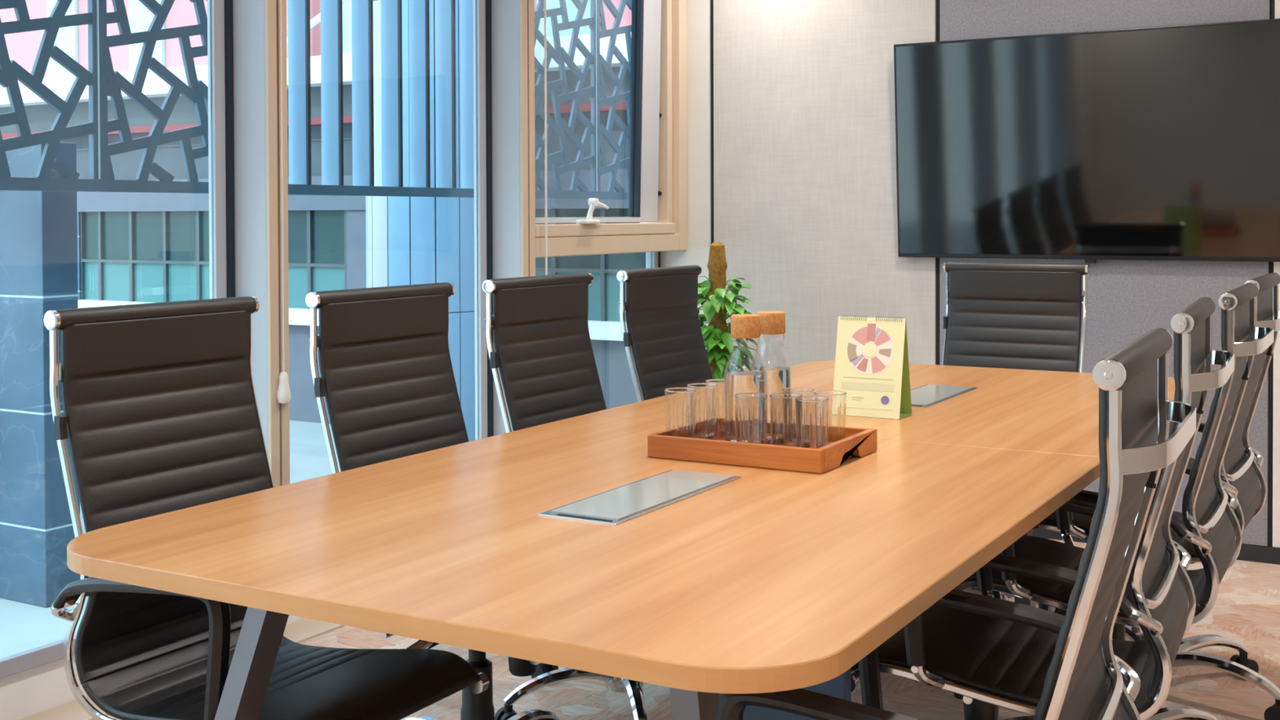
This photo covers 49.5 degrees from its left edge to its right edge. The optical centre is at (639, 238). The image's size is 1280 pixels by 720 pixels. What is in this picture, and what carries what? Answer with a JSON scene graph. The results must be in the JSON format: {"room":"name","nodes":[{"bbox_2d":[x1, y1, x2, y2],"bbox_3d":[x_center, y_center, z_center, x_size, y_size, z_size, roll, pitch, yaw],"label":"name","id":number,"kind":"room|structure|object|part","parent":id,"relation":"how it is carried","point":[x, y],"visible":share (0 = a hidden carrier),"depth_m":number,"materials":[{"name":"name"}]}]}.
{"room":"office","nodes":[
{"label":"office","id":0,"kind":"room"},
{"bbox_2d":[645,0,711,348],"bbox_3d":[2.154,-0.225,4.870,4.850,2.810,0.120,0,1,30],"label":"wall","id":1,"kind":"structure","parent":0,"point":[698,11],"depth_m":5.90,"materials":[{"name":"white paint"}]},
{"bbox_2d":[0,631,77,678],"bbox_3d":[-1.890,1.025,2.636,0.050,0.041,7.837,0,1,30],"label":"trim","id":2,"kind":"structure","parent":1,"relation":"attached to","point":[32,656],"depth_m":3.34,"materials":[{"name":"grey"}]},
{"bbox_2d":[0,614,304,719],"bbox_3d":[-1.926,1.108,2.659,0.095,0.125,7.837,0,1,30],"label":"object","id":3,"kind":"structure","parent":1,"relation":"attached to","point":[29,692],"depth_m":3.37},
{"bbox_2d":[19,617,344,719],"bbox_3d":[-1.829,1.168,2.586,0.144,0.006,7.807,0,1,30],"label":"trim","id":4,"kind":"structure","parent":1,"relation":"attached to","point":[301,630],"depth_m":3.93,"materials":[{"name":"beige metal"}]},
{"bbox_2d":[710,0,714,244],"bbox_3d":[0.308,-0.293,5.865,0.018,2.695,0.004,0,1,30],"label":"trim","id":5,"kind":"structure","parent":1,"relation":"attached to","point":[711,1],"depth_m":5.86,"materials":[{"name":"black metal"}]},
{"bbox_2d":[713,0,936,371],"bbox_3d":[0.728,-0.290,5.615,0.960,2.692,0.012,0,1,30],"label":"panel","id":6,"kind":"object","parent":1,"relation":"attached to","point":[805,188],"visible":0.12,"depth_m":5.62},
{"bbox_2d":[936,0,939,364],"bbox_3d":[1.154,-0.288,5.376,0.018,2.695,0.004,0,1,30],"label":"trim","id":7,"kind":"structure","parent":1,"relation":"attached to","point":[937,1],"depth_m":5.38,"materials":[{"name":"black metal"}]},
{"bbox_2d":[939,0,1270,546],"bbox_3d":[1.663,-0.284,5.075,1.163,2.692,0.012,0,1,30],"label":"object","id":8,"kind":"structure","parent":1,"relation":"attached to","point":[1127,300],"depth_m":5.01,"materials":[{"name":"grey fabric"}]},
{"bbox_2d":[893,18,1279,263],"bbox_3d":[1.628,-0.327,5.033,1.454,0.836,0.086,0,1,30],"label":"television","id":9,"kind":"object","parent":8,"relation":"attached to","point":[1162,143],"visible":1,"depth_m":5.01,"materials":[{"name":"grey"}]},
{"bbox_2d":[1267,0,1275,546],"bbox_3d":[2.176,-0.281,4.785,0.016,2.695,0.004,0,1,30],"label":"trim","id":10,"kind":"structure","parent":1,"relation":"attached to","point":[1272,2],"depth_m":4.80,"materials":[{"name":"black"}]},
{"bbox_2d":[1272,0,1279,547],"bbox_3d":[3.156,-0.275,4.211,2.256,2.692,0.012,0,1,30],"label":"panel","id":11,"kind":"object","parent":1,"relation":"attached to","point":[1276,414],"visible":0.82,"depth_m":4.78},
{"bbox_2d":[106,538,1279,719],"bbox_3d":[0.123,1.213,1.475,4.750,0.060,7.837,0,1,30],"label":"floor","id":12,"kind":"structure","parent":0,"point":[1246,610],"depth_m":3.57,"materials":[{"name":"carpet"}]},
{"bbox_2d":[44,296,488,719],"bbox_3d":[-0.627,0.643,2.360,0.654,1.057,0.624,0,1,30],"label":"office chair","id":13,"kind":"object","parent":12,"relation":"on","point":[161,415],"visible":0.73,"depth_m":2.34,"materials":[{"name":"black leather"}]},
{"bbox_3d":[-0.724,0.466,2.140,0.554,0.630,0.010,0,1,30],"label":"rail","id":14,"kind":"part","parent":13,"relation":"part of","materials":[{"name":"silver metal"}]},
{"bbox_3d":[-0.759,0.607,2.115,0.365,0.200,0.040,0,1,30],"label":"armrest","id":15,"kind":"part","parent":13,"relation":"part of","materials":[{"name":"black plastic"}]},
{"bbox_3d":[-0.811,0.433,2.436,0.093,0.590,0.406,0,1,30],"label":"backrest","id":16,"kind":"part","parent":13,"relation":"part of","materials":[{"name":"black leather"}]},
{"bbox_3d":[-0.511,0.459,2.508,0.554,0.630,0.010,0,1,30],"label":"rail","id":17,"kind":"part","parent":13,"relation":"part of","materials":[{"name":"silver metal"}]},
{"bbox_3d":[-0.590,0.740,2.314,0.504,0.063,0.406,0,1,30],"label":"seat","id":18,"kind":"part","parent":13,"relation":"part of","materials":[{"name":"black leather"}]},
{"bbox_3d":[-0.276,0.761,2.379,0.032,0.032,0.018,0,1,30],"label":"rail","id":19,"kind":"part","parent":13,"relation":"part of","materials":[{"name":"silver metal"}]},
{"bbox_2d":[305,282,559,719],"bbox_3d":[-0.326,0.633,2.881,0.654,1.057,0.624,0,1,30],"label":"office chair","id":20,"kind":"object","parent":12,"relation":"on","point":[387,381],"visible":0.27,"depth_m":2.91,"materials":[{"name":"black leather"}]},
{"bbox_3d":[-0.422,0.457,2.661,0.554,0.630,0.010,0,1,30],"label":"rail","id":21,"kind":"part","parent":20,"relation":"part of","materials":[{"name":"silver metal"}]},
{"bbox_3d":[-0.510,0.424,2.957,0.093,0.590,0.406,0,1,30],"label":"backrest","id":22,"kind":"part","parent":20,"relation":"part of","materials":[{"name":"black leather"}]},
{"bbox_3d":[-0.453,1.066,2.990,0.044,0.067,0.279,-1,1,-44],"label":"leg","id":23,"kind":"part","parent":20,"relation":"part of","materials":[{"name":"silver metal"}]},
{"bbox_3d":[-0.404,0.799,2.732,0.017,0.020,0.176,0,1,26],"label":"tilt lever","id":24,"kind":"part","parent":20,"relation":"part of","materials":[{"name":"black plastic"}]},
{"bbox_3d":[-0.236,0.842,2.806,0.063,0.071,0.063,0,1,30],"label":"tension knob","id":25,"kind":"part","parent":20,"relation":"part of","materials":[{"name":"black plastic"}]},
{"bbox_3d":[-0.251,1.065,3.016,0.046,0.067,0.280,0,1,30],"label":"leg","id":26,"kind":"part","parent":20,"relation":"part of","materials":[{"name":"silver metal"}]},
{"bbox_3d":[-0.188,0.758,2.531,0.032,0.032,0.018,0,1,30],"label":"rail","id":27,"kind":"part","parent":20,"relation":"part of","materials":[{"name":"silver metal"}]},
{"bbox_2d":[482,272,647,719],"bbox_3d":[-0.029,0.623,3.394,0.654,1.057,0.624,0,1,30],"label":"office chair","id":28,"kind":"object","parent":12,"relation":"on","point":[544,357],"visible":0.34,"depth_m":3.41,"materials":[{"name":"black leather"}]},
{"bbox_3d":[-0.125,0.447,3.175,0.554,0.630,0.010,0,1,30],"label":"rail","id":29,"kind":"part","parent":28,"relation":"part of","materials":[{"name":"silver metal"}]},
{"bbox_3d":[-0.213,0.414,3.470,0.093,0.590,0.406,0,1,30],"label":"backrest","id":30,"kind":"part","parent":28,"relation":"part of","materials":[{"name":"black leather"}]},
{"bbox_3d":[-0.191,1.060,3.306,0.279,0.067,0.044,-1,1,-26],"label":"leg","id":31,"kind":"part","parent":28,"relation":"part of","materials":[{"name":"silver metal"}]},
{"bbox_3d":[-0.014,1.061,3.212,0.044,0.067,0.279,0,1,-8],"label":"leg","id":32,"kind":"part","parent":28,"relation":"part of","materials":[{"name":"silver metal"}]},
{"bbox_2d":[66,360,1175,719],"bbox_3d":[0.364,0.782,2.892,1.165,0.754,2.864,0,1,30],"label":"conference table","id":33,"kind":"object","parent":12,"relation":"on","point":[562,543],"visible":0.8,"depth_m":1.99,"materials":[{"name":"brown wood"}]},
{"bbox_3d":[-0.622,0.825,2.011,0.272,0.704,0.064,0,1,-12],"label":"leg","id":34,"kind":"part","parent":33,"relation":"part of","materials":[{"name":"grey metal"}]},
{"bbox_3d":[0.010,0.421,2.272,0.140,0.005,0.424,0,1,30],"label":"socket plate","id":35,"kind":"part","parent":33,"relation":"part of","materials":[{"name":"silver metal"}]},
{"bbox_3d":[0.014,0.417,2.278,0.120,0.002,0.394,0,1,30],"label":"lid","id":36,"kind":"part","parent":33,"relation":"part of","materials":[{"name":"silver metal"}]},
{"bbox_3d":[0.092,0.829,1.598,0.064,0.704,0.272,-1,1,-18],"label":"leg","id":37,"kind":"part","parent":33,"relation":"part of","materials":[{"name":"grey metal"}]},
{"bbox_2d":[647,416,876,473],"bbox_3d":[0.237,0.392,2.661,0.354,0.042,0.280,0,1,30],"label":"serving tray","id":38,"kind":"object","parent":33,"relation":"on","point":[857,442],"visible":0.84,"depth_m":2.56,"materials":[{"name":"brown wood"}]},
{"bbox_2d":[664,387,696,438],"bbox_3d":[0.077,0.345,2.654,0.061,0.113,0.061,0,1,30],"label":"drinking glass","id":39,"kind":"object","parent":38,"relation":"on","point":[668,417],"visible":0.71,"depth_m":2.65,"materials":[{"name":"clear glass"}]},
{"bbox_2d":[686,382,717,439],"bbox_3d":[0.122,0.344,2.723,0.061,0.113,0.061,0,1,30],"label":"drinking glass","id":40,"kind":"object","parent":38,"relation":"on","point":[704,436],"visible":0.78,"depth_m":2.72,"materials":[{"name":"clear glass"}]},
{"bbox_2d":[705,378,724,437],"bbox_3d":[0.162,0.342,2.790,0.061,0.113,0.061,0,1,30],"label":"drinking glass","id":41,"kind":"object","parent":38,"relation":"on","point":[720,433],"visible":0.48,"depth_m":2.78,"materials":[{"name":"clear glass"}]},
{"bbox_2d":[724,314,768,444],"bbox_3d":[0.203,0.274,2.661,0.084,0.254,0.084,0,1,30],"label":"carafe","id":42,"kind":"object","parent":38,"relation":"on","point":[742,326],"visible":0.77,"depth_m":2.63,"materials":[{"name":"clear glass"}]},
{"bbox_2d":[734,392,767,444],"bbox_3d":[0.206,0.346,2.568,0.061,0.113,0.061,0,1,30],"label":"drinking glass","id":43,"kind":"object","parent":38,"relation":"on","point":[766,395],"visible":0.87,"depth_m":2.56,"materials":[{"name":"clear glass"}]},
{"bbox_2d":[749,311,792,443],"bbox_3d":[0.258,0.273,2.740,0.084,0.254,0.084,0,1,30],"label":"carafe","id":44,"kind":"object","parent":38,"relation":"on","point":[772,322],"visible":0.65,"depth_m":2.71,"materials":[{"name":"clear glass"}]},
{"bbox_2d":[769,392,802,447],"bbox_3d":[0.270,0.346,2.568,0.061,0.113,0.061,0,1,30],"label":"drinking glass","id":45,"kind":"object","parent":38,"relation":"on","point":[771,394],"visible":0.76,"depth_m":2.56,"materials":[{"name":"clear glass"}]},
{"bbox_2d":[782,386,814,448],"bbox_3d":[0.302,0.344,2.651,0.061,0.113,0.061,0,1,30],"label":"drinking glass","id":46,"kind":"object","parent":38,"relation":"on","point":[790,441],"visible":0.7,"depth_m":2.65,"materials":[{"name":"clear glass"}]},
{"bbox_2d":[795,395,828,448],"bbox_3d":[0.312,0.346,2.520,0.061,0.113,0.061,0,1,30],"label":"drinking glass","id":47,"kind":"object","parent":38,"relation":"on","point":[797,397],"visible":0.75,"depth_m":2.52,"materials":[{"name":"clear glass"}]},
{"bbox_2d":[813,390,846,448],"bbox_3d":[0.356,0.345,2.602,0.061,0.113,0.061,0,1,30],"label":"drinking glass","id":48,"kind":"object","parent":38,"relation":"on","point":[815,392],"visible":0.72,"depth_m":2.60,"materials":[{"name":"clear glass"}]},
{"bbox_3d":[0.216,0.807,2.316,0.280,0.723,0.030,0,1,30],"label":"cable panel","id":49,"kind":"part","parent":33,"relation":"part of","materials":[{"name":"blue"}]},
{"bbox_2d":[831,315,911,419],"bbox_3d":[0.530,0.290,3.178,0.162,0.226,0.086,0,1,30],"label":"desk calendar","id":50,"kind":"object","parent":33,"relation":"on","point":[872,366],"visible":1,"depth_m":3.16,"materials":[{"name":"paper"},{"name":"cardboard"},{"name":"metal"}]},
{"bbox_3d":[0.530,0.402,3.180,0.162,0.002,0.084,0,1,30],"label":"board","id":51,"kind":"part","parent":50,"relation":"part of","materials":[{"name":"green"}]},
{"bbox_3d":[0.725,0.394,3.507,0.120,0.002,0.394,0,1,30],"label":"lid","id":52,"kind":"part","parent":33,"relation":"part of","materials":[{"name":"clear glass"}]},
{"bbox_3d":[0.721,0.398,3.501,0.140,0.005,0.424,0,1,30],"label":"socket plate","id":53,"kind":"part","parent":33,"relation":"part of","materials":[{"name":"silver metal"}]},
{"bbox_3d":[0.936,0.797,3.390,0.058,0.704,0.112,0,1,30],"label":"leg","id":54,"kind":"part","parent":33,"relation":"part of","materials":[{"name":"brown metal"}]},
{"bbox_2d":[617,265,713,401],"bbox_3d":[0.282,0.613,3.931,0.654,1.057,0.624,0,1,30],"label":"office chair","id":55,"kind":"object","parent":12,"relation":"on","point":[664,336],"visible":0.21,"depth_m":3.96,"materials":[{"name":"black leather"}]},
{"bbox_3d":[0.185,0.437,3.711,0.554,0.630,0.010,0,1,30],"label":"rail","id":56,"kind":"part","parent":55,"relation":"part of","materials":[{"name":"silver metal"}]},
{"bbox_2d":[697,241,759,382],"bbox_3d":[0.304,0.567,5.392,0.336,1.102,0.344,0,1,30],"label":"potted plant","id":57,"kind":"object","parent":12,"relation":"on","point":[718,341],"visible":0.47,"depth_m":5.34,"materials":[{"name":"green plant"}]},
{"bbox_2d":[715,328,1196,719],"bbox_3d":[0.367,0.649,1.740,0.654,1.057,0.624,0,1,27],"label":"office chair","id":58,"kind":"object","parent":12,"relation":"on","point":[1084,681],"visible":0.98,"depth_m":1.60,"materials":[{"name":"black leather"}]},
{"bbox_3d":[0.254,0.613,1.536,0.365,0.200,0.040,0,1,27],"label":"armrest","id":59,"kind":"part","parent":58,"relation":"part of","materials":[{"name":"black plastic"}]},
{"bbox_3d":[0.485,0.605,1.991,0.365,0.200,0.040,0,1,27],"label":"armrest","id":60,"kind":"part","parent":58,"relation":"part of","materials":[{"name":"black plastic"}]},
{"bbox_3d":[0.257,0.472,1.580,0.554,0.630,0.010,0,1,27],"label":"rail","id":61,"kind":"part","parent":58,"relation":"part of","materials":[{"name":"silver metal"}]},
{"bbox_3d":[0.553,0.442,1.667,0.093,0.590,0.406,0,1,27],"label":"backrest","id":62,"kind":"part","parent":58,"relation":"part of","materials":[{"name":"black leather"}]},
{"bbox_3d":[0.450,0.465,1.958,0.554,0.630,0.010,0,1,27],"label":"rail","id":63,"kind":"part","parent":58,"relation":"part of","materials":[{"name":"silver metal"}]},
{"bbox_2d":[941,262,1089,600],"bbox_3d":[1.059,0.608,4.080,0.624,1.057,0.654,0,1,30],"label":"office chair","id":64,"kind":"object","parent":12,"relation":"on","point":[1025,316],"visible":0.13,"depth_m":4.26,"materials":[{"name":"black leather"}]},
{"bbox_3d":[0.841,0.427,4.172,0.010,0.630,0.554,0,1,30],"label":"rail","id":65,"kind":"part","parent":64,"relation":"part of","materials":[{"name":"silver metal"}]},
{"bbox_3d":[0.871,1.044,4.074,0.279,0.067,0.044,0,1,-8],"label":"leg","id":66,"kind":"part","parent":64,"relation":"part of","materials":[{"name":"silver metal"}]},
{"bbox_3d":[1.010,1.046,3.930,0.044,0.067,0.279,0,1,10],"label":"leg","id":67,"kind":"part","parent":64,"relation":"part of","materials":[{"name":"silver metal"}]},
{"bbox_3d":[1.137,0.397,4.259,0.406,0.590,0.093,0,1,30],"label":"backrest","id":68,"kind":"part","parent":64,"relation":"part of","materials":[{"name":"black leather"}]},
{"bbox_3d":[1.188,1.044,4.014,0.280,0.067,0.046,0,1,30],"label":"leg","id":69,"kind":"part","parent":64,"relation":"part of","materials":[{"name":"silver metal"}]},
{"bbox_3d":[1.209,0.429,3.960,0.010,0.630,0.554,0,1,30],"label":"rail","id":70,"kind":"part","parent":64,"relation":"part of","materials":[{"name":"silver metal"}]},
{"bbox_2d":[851,297,1234,719],"bbox_3d":[0.704,0.637,2.414,0.653,1.057,0.624,0,1,26],"label":"office chair","id":71,"kind":"object","parent":12,"relation":"on","point":[991,663],"visible":0.71,"depth_m":2.33,"materials":[{"name":"black leather"}]},
{"bbox_3d":[0.356,0.759,2.378,0.032,0.032,0.018,0,1,26],"label":"rail","id":72,"kind":"part","parent":71,"relation":"part of","materials":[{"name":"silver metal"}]},
{"bbox_3d":[0.611,0.844,2.490,0.063,0.071,0.063,0,1,26],"label":"tension knob","id":73,"kind":"part","parent":71,"relation":"part of","materials":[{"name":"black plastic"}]},
{"bbox_3d":[0.665,0.734,2.462,0.504,0.063,0.406,0,1,26],"label":"seat","id":74,"kind":"part","parent":71,"relation":"part of","materials":[{"name":"black leather"}]},
{"bbox_3d":[0.593,0.601,2.210,0.365,0.200,0.040,0,1,26],"label":"armrest","id":75,"kind":"part","parent":71,"relation":"part of","materials":[{"name":"black plastic"}]},
{"bbox_3d":[0.820,0.592,2.666,0.365,0.200,0.040,0,1,26],"label":"armrest","id":76,"kind":"part","parent":71,"relation":"part of","materials":[{"name":"black plastic"}]},
{"bbox_3d":[0.891,0.429,2.343,0.093,0.590,0.406,0,1,26],"label":"backrest","id":77,"kind":"part","parent":71,"relation":"part of","materials":[{"name":"black leather"}]},
{"bbox_3d":[0.785,0.453,2.634,0.554,0.630,0.010,0,1,26],"label":"rail","id":78,"kind":"part","parent":71,"relation":"part of","materials":[{"name":"silver metal"}]},
{"bbox_2d":[953,282,1273,719],"bbox_3d":[1.003,0.627,2.934,0.654,1.057,0.624,0,1,29],"label":"office chair","id":79,"kind":"object","parent":12,"relation":"on","point":[1211,525],"visible":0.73,"depth_m":2.84,"materials":[{"name":"black leather"}]},
{"bbox_3d":[0.847,1.062,2.988,0.279,0.067,0.044,0,1,9],"label":"leg","id":80,"kind":"part","parent":79,"relation":"part of","materials":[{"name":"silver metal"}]},
{"bbox_3d":[0.966,0.724,2.983,0.504,0.063,0.406,0,1,29],"label":"seat","id":81,"kind":"part","parent":79,"relation":"part of","materials":[{"name":"black leather"}]},
{"bbox_3d":[0.884,0.591,2.735,0.365,0.200,0.040,0,1,29],"label":"armrest","id":82,"kind":"part","parent":79,"relation":"part of","materials":[{"name":"black plastic"}]},
{"bbox_3d":[0.889,0.450,2.778,0.554,0.630,0.010,0,1,29],"label":"rail","id":83,"kind":"part","parent":79,"relation":"part of","materials":[{"name":"silver metal"}]},
{"bbox_3d":[1.130,0.583,3.181,0.365,0.200,0.040,0,1,29],"label":"armrest","id":84,"kind":"part","parent":79,"relation":"part of","materials":[{"name":"black plastic"}]},
{"bbox_3d":[1.167,1.060,3.040,0.279,0.067,0.044,-1,1,-27],"label":"leg","id":85,"kind":"part","parent":79,"relation":"part of","materials":[{"name":"silver metal"}]},
{"bbox_3d":[1.188,0.420,2.856,0.093,0.590,0.406,0,1,29],"label":"backrest","id":86,"kind":"part","parent":79,"relation":"part of","materials":[{"name":"black leather"}]},
{"bbox_3d":[1.094,0.443,3.150,0.554,0.630,0.010,0,1,29],"label":"rail","id":87,"kind":"part","parent":79,"relation":"part of","materials":[{"name":"silver metal"}]},
{"bbox_2d":[1032,272,1279,719],"bbox_3d":[1.287,0.618,3.460,0.653,1.057,0.624,0,1,31],"label":"office chair","id":88,"kind":"object","parent":12,"relation":"on","point":[1241,473],"visible":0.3,"depth_m":3.40,"materials":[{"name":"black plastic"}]},
{"bbox_3d":[1.251,0.714,3.510,0.504,0.063,0.406,0,1,31],"label":"seat","id":89,"kind":"part","parent":88,"relation":"part of","materials":[{"name":"black leather"}]},
{"bbox_3d":[1.162,0.581,3.264,0.365,0.200,0.040,0,1,31],"label":"armrest","id":90,"kind":"part","parent":88,"relation":"part of","materials":[{"name":"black metal"}]},
{"bbox_3d":[1.278,1.049,3.657,0.044,0.067,0.279,0,1,-7],"label":"leg","id":91,"kind":"part","parent":88,"relation":"part of","materials":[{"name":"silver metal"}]},
{"bbox_3d":[1.168,0.440,3.308,0.554,0.630,0.010,0,1,31],"label":"rail","id":92,"kind":"part","parent":88,"relation":"part of","materials":[{"name":"silver metal"}]},
{"bbox_3d":[1.422,0.573,3.703,0.365,0.200,0.040,0,1,31],"label":"armrest","id":93,"kind":"part","parent":88,"relation":"part of","materials":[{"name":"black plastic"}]},
{"bbox_3d":[1.453,1.050,3.561,0.279,0.067,0.044,-1,1,-25],"label":"leg","id":94,"kind":"part","parent":88,"relation":"part of","materials":[{"name":"silver metal"}]},
{"bbox_3d":[1.417,1.054,3.364,0.044,0.067,0.279,-1,1,-43],"label":"leg","id":95,"kind":"part","parent":88,"relation":"part of","materials":[{"name":"silver metal"}]},
{"bbox_3d":[1.469,0.410,3.376,0.093,0.590,0.406,0,1,31],"label":"backrest","id":96,"kind":"part","parent":88,"relation":"part of","materials":[{"name":"black leather"}]},
{"bbox_3d":[1.385,0.434,3.673,0.554,0.630,0.010,0,1,31],"label":"rail","id":97,"kind":"part","parent":88,"relation":"part of","materials":[{"name":"silver metal"}]},
{"bbox_2d":[1032,528,1279,564],"bbox_3d":[2.227,1.094,4.770,4.410,0.055,0.021,0,1,30],"label":"baseboard","id":98,"kind":"structure","parent":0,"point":[1258,553],"depth_m":4.82,"materials":[{"name":"grey"}]},
{"bbox_3d":[-1.864,-1.514,2.574,0.260,0.130,7.837,0,1,30],"label":"wall","id":99,"kind":"structure","parent":0,"visible":0},
{"bbox_2d":[207,0,289,487],"bbox_3d":[-1.089,-0.225,3.855,0.172,2.495,0.133,0,1,30],"label":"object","id":100,"kind":"structure","parent":99,"relation":"attached to","point":[244,69],"depth_m":3.84,"materials":[{"name":"grey metal"}]},
{"bbox_2d":[276,0,291,403],"bbox_3d":[-0.990,-0.507,3.832,0.040,1.930,0.039,0,1,30],"label":"blind cord","id":101,"kind":"object","parent":99,"relation":"hanging from","point":[283,393],"visible":1,"depth_m":3.83,"materials":[{"name":"white plastic"}]},
{"bbox_2d":[472,0,534,439],"bbox_3d":[-0.482,-0.244,4.904,0.172,2.495,0.131,0,1,30],"label":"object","id":102,"kind":"structure","parent":99,"relation":"attached to","point":[504,44],"depth_m":4.89,"materials":[{"name":"grey metal"}]},
{"bbox_2d":[543,0,547,275],"bbox_3d":[-0.337,-0.680,4.943,0.008,1.625,0.008,0,1,30],"label":"blind cord","id":103,"kind":"object","parent":99,"relation":"hanging from","point":[544,1],"visible":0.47,"depth_m":4.95,"materials":[{"name":"white plastic"}]},
{"bbox_2d":[533,0,687,275],"bbox_3d":[-0.154,-0.255,5.462,0.201,2.495,1.164,0,1,30],"label":"window","id":104,"kind":"structure","parent":99,"relation":"in","point":[657,185],"depth_m":5.77,"materials":[{"name":"beige metal"}]},
{"bbox_3d":[-0.181,-0.103,5.267,0.051,0.098,0.160,0,1,30],"label":"handle","id":105,"kind":"part","parent":104,"relation":"part of","materials":[{"name":"white plastic"}]},
{"bbox_3d":[-0.189,-0.771,5.413,0.080,1.421,1.020,0,1,30],"label":"sash","id":106,"kind":"part","parent":104,"relation":"part of","materials":[{"name":"grey metal"}]},
{"bbox_3d":[-0.143,-0.034,5.409,0.076,0.046,1.038,0,1,30],"label":"sash rail","id":107,"kind":"part","parent":104,"relation":"part of","materials":[{"name":"beige wood"}]},
{"label":"outside","id":108,"kind":"structure","parent":0,"visible":0},
{"bbox_2d":[0,420,340,654],"bbox_3d":[-6.619,1.488,5.590,10.960,0.100,15.000,0,1,30],"label":"ground","id":109,"kind":"structure","parent":108,"point":[22,625],"depth_m":5.38,"materials":[{"name":"grey concrete"}]},
{"bbox_2d":[0,142,80,607],"bbox_3d":[-3.353,0.519,6.052,2.540,1.800,0.160,0,1,30],"label":"stone pier","id":110,"kind":"structure","parent":109,"relation":"on","point":[38,229],"depth_m":5.41,"materials":[{"name":"stone"}]},
{"bbox_2d":[0,0,645,424],"bbox_3d":[-3.252,-1.108,10.643,9.700,4.900,0.600,0,1,30],"label":"building","id":111,"kind":"structure","parent":109,"relation":"on","point":[133,248],"depth_m":10.32,"materials":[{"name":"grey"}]},
{"bbox_3d":[-3.346,0.567,10.688,2.890,0.110,0.170,0,1,30],"label":"white sill","id":112,"kind":"part","parent":111,"relation":"part of","materials":[{"name":"white concrete"}]},
{"bbox_3d":[-2.368,-1.498,9.870,0.822,0.425,0.050,0,1,30],"label":"stair rail","id":113,"kind":"part","parent":111,"relation":"part of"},
{"bbox_3d":[-0.321,0.586,8.938,2.900,0.110,0.170,0,1,30],"label":"white sill","id":114,"kind":"part","parent":111,"relation":"part of","materials":[{"name":"white concrete"}]},
{"bbox_2d":[365,0,475,441],"bbox_3d":[-1.262,-0.525,8.289,0.740,3.800,0.740,0,1,30],"label":"column","id":115,"kind":"structure","parent":109,"relation":"on","point":[410,240],"depth_m":7.98,"materials":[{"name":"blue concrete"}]},
{"bbox_3d":[-1.579,-0.522,8.137,0.125,3.800,0.098,0,1,30],"label":"cladding panel","id":116,"kind":"part","parent":115,"relation":"part of","materials":[{"name":"white metal"}]},
{"bbox_3d":[-1.496,-0.520,8.026,0.137,3.800,0.036,1,1,42],"label":"cladding panel","id":117,"kind":"part","parent":115,"relation":"part of","materials":[{"name":"white metal"}]},
{"bbox_3d":[-1.378,-0.519,7.957,0.137,3.800,0.036,0,1,19],"label":"cladding panel","id":118,"kind":"part","parent":115,"relation":"part of","materials":[{"name":"blue metal"}]},
{"bbox_3d":[-1.242,-0.519,7.937,0.137,3.800,0.036,0,1,-3],"label":"cladding panel","id":119,"kind":"part","parent":115,"relation":"part of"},
{"bbox_3d":[-1.109,-0.520,7.971,0.137,3.800,0.036,-1,1,-26],"label":"cladding panel","id":120,"kind":"part","parent":115,"relation":"part of","materials":[{"name":"blue metal"}]},
{"bbox_3d":[-1.000,-0.522,8.054,0.036,3.800,0.137,1,1,42],"label":"cladding panel","id":121,"kind":"part","parent":115,"relation":"part of","materials":[{"name":"blue metal"}]},
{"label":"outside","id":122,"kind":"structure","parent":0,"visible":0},
{"bbox_2d":[0,177,628,199],"bbox_3d":[-0.844,-0.177,5.338,0.032,0.036,6.000,0,1,30],"label":"rail","id":123,"kind":"object","parent":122,"point":[17,184],"visible":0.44,"depth_m":4.39,"materials":[{"name":"grey metal"}]},
{"bbox_2d":[0,0,97,179],"bbox_3d":[-1.942,-0.811,3.424,0.022,1.332,1.417,0,1,30],"label":"lattice screen","id":124,"kind":"object","parent":123,"relation":"on","point":[11,72],"visible":1,"depth_m":3.90,"materials":[{"name":"grey metal"}]},
{"bbox_2d":[94,0,208,182],"bbox_3d":[-1.401,-0.829,4.359,0.022,1.332,0.739,0,1,30],"label":"lattice screen","id":125,"kind":"object","parent":123,"relation":"on","point":[110,82],"visible":0.55,"depth_m":4.21,"materials":[{"name":"grey metal"}]},
{"bbox_2d":[287,0,474,188],"bbox_3d":[-0.966,-0.844,5.183,0.092,1.302,1.110,0,1,30],"label":"screen","id":126,"kind":"object","parent":123,"relation":"on","point":[298,11],"visible":0.69,"depth_m":5.22,"materials":[{"name":"blue paint"}]},
{"bbox_2d":[534,0,595,191],"bbox_3d":[-0.428,-0.860,6.041,0.022,1.332,0.865,0,1,30],"label":"lattice screen","id":127,"kind":"object","parent":123,"relation":"on","point":[559,55],"visible":0.62,"depth_m":6.21,"materials":[{"name":"grey metal"}]},
{"bbox_2d":[595,0,631,192],"bbox_3d":[0.200,-0.880,7.126,0.022,1.332,1.641,0,1,30],"label":"lattice screen","id":128,"kind":"object","parent":123,"relation":"on","point":[601,64],"visible":0.21,"depth_m":6.54,"materials":[{"name":"grey metal"}]}
]}

